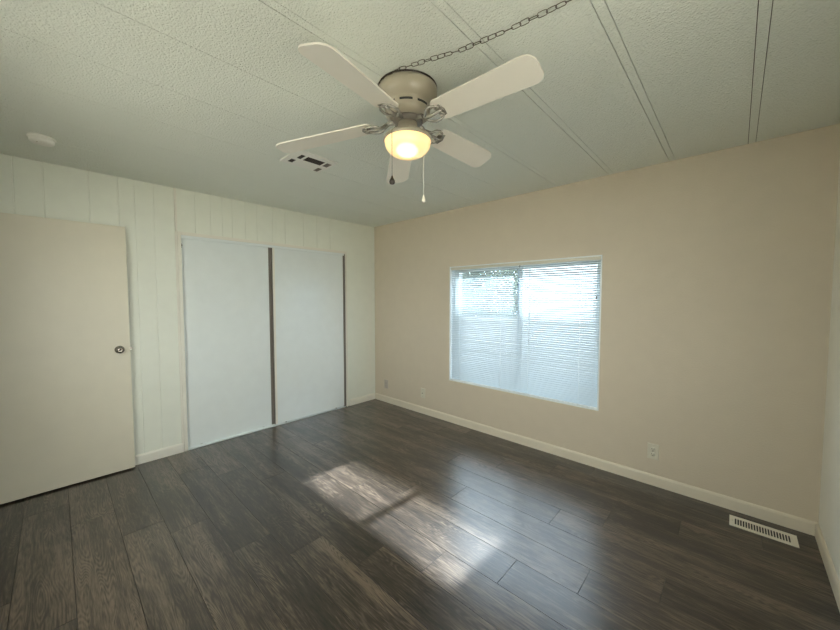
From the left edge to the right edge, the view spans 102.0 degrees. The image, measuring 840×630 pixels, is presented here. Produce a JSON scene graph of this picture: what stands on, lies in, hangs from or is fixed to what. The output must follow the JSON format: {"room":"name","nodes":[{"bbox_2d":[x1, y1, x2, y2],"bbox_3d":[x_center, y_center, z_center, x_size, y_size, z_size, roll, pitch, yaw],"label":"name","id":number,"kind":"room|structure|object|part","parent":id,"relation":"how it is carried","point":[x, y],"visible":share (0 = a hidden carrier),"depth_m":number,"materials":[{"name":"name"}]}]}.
{"room":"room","nodes":[
{"label":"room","id":0,"kind":"room"},
{"bbox_2d":[0,154,374,454],"bbox_3d":[-2.091,0.084,3.800,0.700,2.540,3.500,3,4,43],"label":"wall","id":1,"kind":"structure","parent":0,"point":[28,187],"depth_m":3.04,"materials":[{"name":"paint"}]},
{"bbox_2d":[0,212,134,503],"bbox_3d":[-2.683,0.297,2.553,0.129,2.012,0.802,3,4,43],"label":"door","id":2,"kind":"structure","parent":1,"relation":"in","point":[66,403],"depth_m":2.54,"materials":[{"name":"paint"}]},
{"bbox_3d":[-2.439,0.284,2.764,0.060,0.062,0.062,3,4,43],"label":"knob","id":3,"kind":"part","parent":2,"relation":"part of","materials":[{"name":"silver metal"}]},
{"bbox_2d":[173,188,183,442],"bbox_3d":[-2.221,0.025,3.134,0.013,2.356,0.020,3,4,43],"label":"trim","id":4,"kind":"structure","parent":1,"relation":"attached to","point":[174,189],"depth_m":3.13,"materials":[{"name":"paint"}]},
{"bbox_2d":[181,238,274,446],"bbox_3d":[-1.945,0.262,3.515,0.020,2.006,0.840,3,4,43],"label":"door","id":5,"kind":"structure","parent":1,"relation":"in","point":[227,287],"depth_m":3.47,"materials":[{"name":"paint"}]},
{"bbox_2d":[135,393,374,464],"bbox_3d":[-1.828,1.223,3.615,0.013,0.083,3.466,3,4,43],"label":"baseboard","id":6,"kind":"structure","parent":1,"relation":"attached to","point":[179,448],"depth_m":3.10,"materials":[{"name":"paint"}]},
{"bbox_2d":[177,231,347,450],"bbox_3d":[-1.611,0.227,3.841,0.067,2.052,1.840,3,4,43],"label":"trim","id":7,"kind":"structure","parent":1,"relation":"attached to","point":[179,233],"depth_m":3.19,"materials":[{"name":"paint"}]},
{"bbox_2d":[271,248,343,424],"bbox_3d":[-1.327,0.231,4.141,0.023,2.007,0.924,3,4,43],"label":"door","id":8,"kind":"structure","parent":1,"relation":"in","point":[308,335],"depth_m":4.09,"materials":[{"name":"paint"}]},
{"bbox_2d":[343,254,345,405],"bbox_3d":[-1.001,0.213,4.488,0.028,2.011,0.026,3,4,43],"label":"trim","id":9,"kind":"structure","parent":1,"relation":"attached to","point":[344,319],"depth_m":4.48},
{"bbox_2d":[0,0,839,226],"bbox_3d":[-0.880,-1.151,2.024,5.210,0.100,4.640,3,4,43],"label":"ceiling","id":10,"kind":"structure","parent":0,"point":[199,96],"depth_m":1.59,"materials":[{"name":"white paint"}]},
{"bbox_2d":[26,133,56,146],"bbox_3d":[-2.359,-1.086,2.119,0.128,0.040,0.128,3,4,43],"label":"smoke detector","id":11,"kind":"object","parent":10,"relation":"attached to","point":[40,139],"visible":1,"depth_m":2.09,"materials":[{"name":"white plastic"}]},
{"bbox_2d":[280,151,337,172],"bbox_3d":[-0.809,-1.119,2.481,0.263,0.009,0.317,3,4,43],"label":"ceiling vent","id":12,"kind":"object","parent":10,"relation":"in","point":[303,159],"visible":0.99,"depth_m":2.47,"materials":[{"name":"white plastic"}]},
{"bbox_2d":[276,42,543,202],"bbox_3d":[-0.112,-0.825,1.627,1.142,0.514,1.094,-1,3,-12],"label":"ceiling fan","id":13,"kind":"object","parent":10,"relation":"hanging from","point":[407,97],"visible":1,"depth_m":1.52,"materials":[{"name":"metal"}]},
{"bbox_3d":[-0.468,-0.865,1.672,0.466,0.099,0.140,0,3,5],"label":"blade","id":14,"kind":"part","parent":13,"relation":"part of","materials":[{"name":"white wood"}]},
{"bbox_3d":[-0.239,-0.867,1.259,0.138,0.077,0.480,1,3,26],"label":"blade","id":15,"kind":"part","parent":13,"relation":"part of","materials":[{"name":"white wood"}]},
{"bbox_3d":[-0.119,-0.880,1.993,0.138,0.108,0.369,0,3,-9],"label":"blade","id":16,"kind":"part","parent":13,"relation":"part of","materials":[{"name":"white wood"}]},
{"bbox_3d":[-0.059,-0.799,1.639,0.223,0.080,0.223,3,4,43],"label":"lamp shade","id":17,"kind":"part","parent":13,"relation":"part of","materials":[{"name":"beige glass"}]},
{"bbox_3d":[-0.003,-0.749,1.705,0.003,0.276,0.070,2,4,41],"label":"pull chain","id":18,"kind":"part","parent":13,"relation":"part of","materials":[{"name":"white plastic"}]},
{"bbox_3d":[0.232,-0.905,1.862,0.383,0.074,0.136,-2,4,-38],"label":"blade","id":19,"kind":"part","parent":13,"relation":"part of","materials":[{"name":"white wood"}]},
{"bbox_3d":[0.251,-0.895,1.360,0.473,0.044,0.138,3,4,43],"label":"blade","id":20,"kind":"part","parent":13,"relation":"part of","materials":[{"name":"white wood"}]},
{"bbox_2d":[379,0,570,83],"bbox_3d":[0.248,-1.049,1.271,1.083,0.032,0.050,2,3,33],"label":"chain","id":21,"kind":"object","parent":10,"relation":"hanging from","point":[547,12],"visible":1,"depth_m":1.29,"materials":[{"name":"grey metal"}]},
{"bbox_2d":[0,399,839,629],"bbox_3d":[-0.640,1.405,1.957,4.620,0.120,4.790,3,4,43],"label":"floor","id":22,"kind":"structure","parent":0,"point":[374,514],"depth_m":1.95,"materials":[{"name":"laminate"}]},
{"bbox_2d":[729,515,798,547],"bbox_3d":[2.122,1.332,2.109,0.300,0.010,0.135,3,4,43],"label":"floor vent","id":23,"kind":"object","parent":22,"relation":"in","point":[747,525],"visible":1,"depth_m":2.10,"materials":[{"name":"metal"}]},
{"bbox_2d":[374,123,839,522],"bbox_3d":[0.686,0.042,3.692,5.110,2.444,0.130,3,4,43],"label":"wall","id":24,"kind":"structure","parent":0,"point":[717,266],"depth_m":2.47,"materials":[{"name":"paint"}]},
{"bbox_2d":[384,379,387,388],"bbox_3d":[-0.471,0.959,4.721,0.073,0.120,0.008,3,4,43],"label":"wall outlet","id":25,"kind":"object","parent":24,"relation":"attached to","point":[385,381],"visible":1,"depth_m":4.72,"materials":[{"name":"plastic"}]},
{"bbox_2d":[421,388,424,397],"bbox_3d":[0.033,0.976,4.246,0.073,0.120,0.016,3,4,43],"label":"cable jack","id":26,"kind":"object","parent":24,"relation":"attached to","point":[422,389],"visible":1,"depth_m":4.24,"materials":[{"name":"white plastic"}]},
{"bbox_2d":[449,255,602,410],"bbox_3d":[0.969,0.128,3.431,1.595,1.312,0.134,3,4,43],"label":"window","id":27,"kind":"structure","parent":24,"relation":"in","point":[451,272],"depth_m":3.40,"materials":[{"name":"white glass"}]},
{"bbox_3d":[0.730,0.115,3.699,0.820,1.252,0.018,3,4,43],"label":"sash","id":28,"kind":"part","parent":27,"relation":"part of","materials":[{"name":"white plastic"}]},
{"bbox_2d":[451,256,600,408],"bbox_3d":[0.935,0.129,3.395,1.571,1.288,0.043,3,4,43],"label":"mini blind","id":29,"kind":"object","parent":27,"relation":"attached to","point":[497,302],"visible":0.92,"depth_m":3.28,"materials":[{"name":"plastic"}]},
{"bbox_3d":[0.941,0.768,3.430,1.565,0.009,0.022,3,4,43],"label":"rail","id":30,"kind":"part","parent":29,"relation":"part of","materials":[{"name":"white plastic"}]},
{"bbox_3d":[0.940,-0.501,3.369,1.571,0.026,0.030,3,4,43],"label":"head rail","id":31,"kind":"part","parent":29,"relation":"part of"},
{"bbox_3d":[1.283,0.139,3.211,0.775,1.252,0.018,3,4,43],"label":"sash","id":32,"kind":"part","parent":27,"relation":"part of","materials":[{"name":"white plastic"}]},
{"bbox_2d":[375,393,818,535],"bbox_3d":[0.879,1.230,3.472,4.170,0.083,0.013,3,4,43],"label":"baseboard","id":33,"kind":"structure","parent":24,"relation":"attached to","point":[803,525],"depth_m":2.68,"materials":[{"name":"paint"}]},
{"bbox_2d":[647,443,658,460],"bbox_3d":[1.793,1.051,2.615,0.073,0.120,0.008,3,4,43],"label":"wall outlet","id":34,"kind":"object","parent":24,"relation":"attached to","point":[652,449],"visible":1,"depth_m":2.61,"materials":[{"name":"white plastic"}]},
{"bbox_2d":[818,161,839,580],"bbox_3d":[1.264,0.187,0.677,0.130,2.444,3.500,3,4,43],"label":"wall","id":35,"kind":"structure","parent":0,"point":[829,506],"depth_m":1.88,"materials":[{"name":"paint"}]},
{"bbox_2d":[815,524,839,611],"bbox_3d":[1.208,1.360,0.778,0.013,0.083,3.486,3,4,43],"label":"baseboard","id":36,"kind":"structure","parent":35,"relation":"attached to","point":[829,566],"depth_m":1.77,"materials":[{"name":"paint"}]},
{"label":"outside","id":37,"kind":"structure","parent":0,"visible":0},
{"bbox_3d":[-0.643,1.962,4.935,60.000,0.120,60.000,3,4,43],"label":"ground","id":38,"kind":"structure","parent":37,"visible":0},
{"bbox_2d":[459,273,516,370],"bbox_3d":[-1.622,-0.334,9.765,9.840,4.000,0.290,3,4,43],"label":"window blind","id":39,"kind":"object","parent":38,"relation":"on","point":[460,273],"depth_m":7.01,"materials":[{"name":"white plastic"}]},
{"bbox_3d":[0.846,-0.217,7.341,0.100,4.000,0.100,3,4,43],"label":"post","id":40,"kind":"part","parent":39,"relation":"part of","materials":[{"name":"white plastic"}]},
{"bbox_3d":[-1.581,-0.057,9.822,9.840,0.080,0.170,3,4,43],"label":"cap rail","id":41,"kind":"part","parent":39,"relation":"part of","materials":[{"name":"white plastic"}]},
{"bbox_3d":[-1.584,0.823,9.861,9.840,1.680,0.100,3,4,43],"label":"wall panel","id":42,"kind":"part","parent":39,"relation":"part of","materials":[{"name":"white plastic"}]},
{"bbox_2d":[462,270,523,317],"bbox_3d":[1.981,-0.419,8.124,2.473,4.335,2.479,3,4,43],"label":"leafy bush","id":43,"kind":"object","parent":38,"relation":"on","point":[503,270],"visible":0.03,"depth_m":7.45,"materials":[{"name":"green plant"}]}
]}

